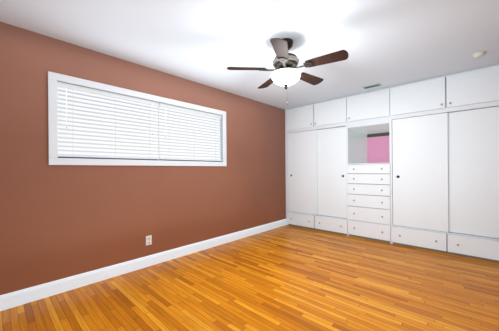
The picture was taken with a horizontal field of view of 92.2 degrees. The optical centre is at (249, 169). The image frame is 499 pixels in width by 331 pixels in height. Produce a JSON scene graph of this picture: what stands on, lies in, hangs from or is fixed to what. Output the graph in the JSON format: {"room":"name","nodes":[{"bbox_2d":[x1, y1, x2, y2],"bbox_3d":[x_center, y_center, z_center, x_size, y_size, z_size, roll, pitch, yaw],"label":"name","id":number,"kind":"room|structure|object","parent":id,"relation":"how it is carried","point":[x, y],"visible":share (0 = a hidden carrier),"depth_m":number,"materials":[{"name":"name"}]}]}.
{"room":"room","nodes":[
{"label":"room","id":0,"kind":"room"},
{"bbox_2d":[0,22,285,294],"bbox_3d":[-0.489,-0.049,3.854,0.140,2.440,6.040,0,0,43],"label":"wall","id":1,"kind":"structure","parent":0,"point":[57,222],"depth_m":2.60,"materials":[{"name":"paint"}]},
{"bbox_2d":[48,71,226,165],"bbox_3d":[-1.182,-0.492,3.104,0.158,0.878,2.210,0,0,43],"label":"window","id":2,"kind":"structure","parent":1,"relation":"in","point":[53,78],"depth_m":2.62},
{"bbox_2d":[57,82,221,161],"bbox_3d":[-1.168,-0.491,3.090,0.076,0.739,2.066,0,0,43],"label":"window blinds","id":3,"kind":"object","parent":2,"relation":"attached to","point":[85,135],"depth_m":2.83,"materials":[{"name":"white plastic"}]},
{"bbox_2d":[0,219,286,310],"bbox_3d":[-0.806,1.109,3.391,0.016,0.128,4.638,0,0,43],"label":"baseboard","id":4,"kind":"structure","parent":1,"relation":"attached to","point":[20,297],"depth_m":2.64,"materials":[{"name":"white wood"}]},
{"bbox_2d":[146,235,151,245],"bbox_3d":[-1.234,0.862,2.942,0.008,0.116,0.072,0,0,43],"label":"wall outlet","id":5,"kind":"object","parent":1,"relation":"attached to","point":[148,238],"visible":1,"depth_m":2.94,"materials":[{"name":"white plastic"}]},
{"bbox_2d":[0,225,498,330],"bbox_3d":[0.784,1.211,2.672,3.600,0.100,6.040,0,0,43],"label":"floor","id":6,"kind":"structure","parent":0,"point":[286,277],"depth_m":2.26,"materials":[{"name":"brown wood"}]},
{"bbox_2d":[285,64,498,262],"bbox_3d":[2.345,-0.071,4.351,3.320,2.440,1.162,0,0,43],"label":"built-in wardrobe","id":7,"kind":"object","parent":6,"relation":"on","point":[415,164],"visible":1,"depth_m":3.60,"materials":[{"name":"white wood"}]},
{"bbox_2d":[0,0,498,109],"bbox_3d":[0.764,-1.329,2.672,3.600,0.100,6.040,0,0,43],"label":"ceiling","id":8,"kind":"structure","parent":0,"point":[389,43],"depth_m":2.27,"materials":[{"name":"white paint"}]},
{"bbox_2d":[227,38,348,103],"bbox_3d":[0.395,-0.968,2.400,1.116,0.616,1.107,0,0,43],"label":"ceiling fan","id":9,"kind":"object","parent":8,"relation":"hanging from","point":[285,73],"depth_m":2.29,"materials":[{"name":"brown wood"}]},
{"bbox_2d":[362,83,381,89],"bbox_3d":[1.870,-1.282,3.678,0.250,0.012,0.130,0,0,43],"label":"ceiling vent","id":10,"kind":"object","parent":8,"relation":"in","point":[377,84],"depth_m":3.67,"materials":[{"name":"metal"}]},
{"bbox_2d":[473,51,485,57],"bbox_3d":[2.555,-1.276,2.667,0.108,0.035,0.108,0,0,43],"label":"smoke detector","id":11,"kind":"object","parent":8,"relation":"attached to","point":[478,54],"visible":1,"depth_m":2.64,"materials":[{"name":"white plastic"}]}
]}

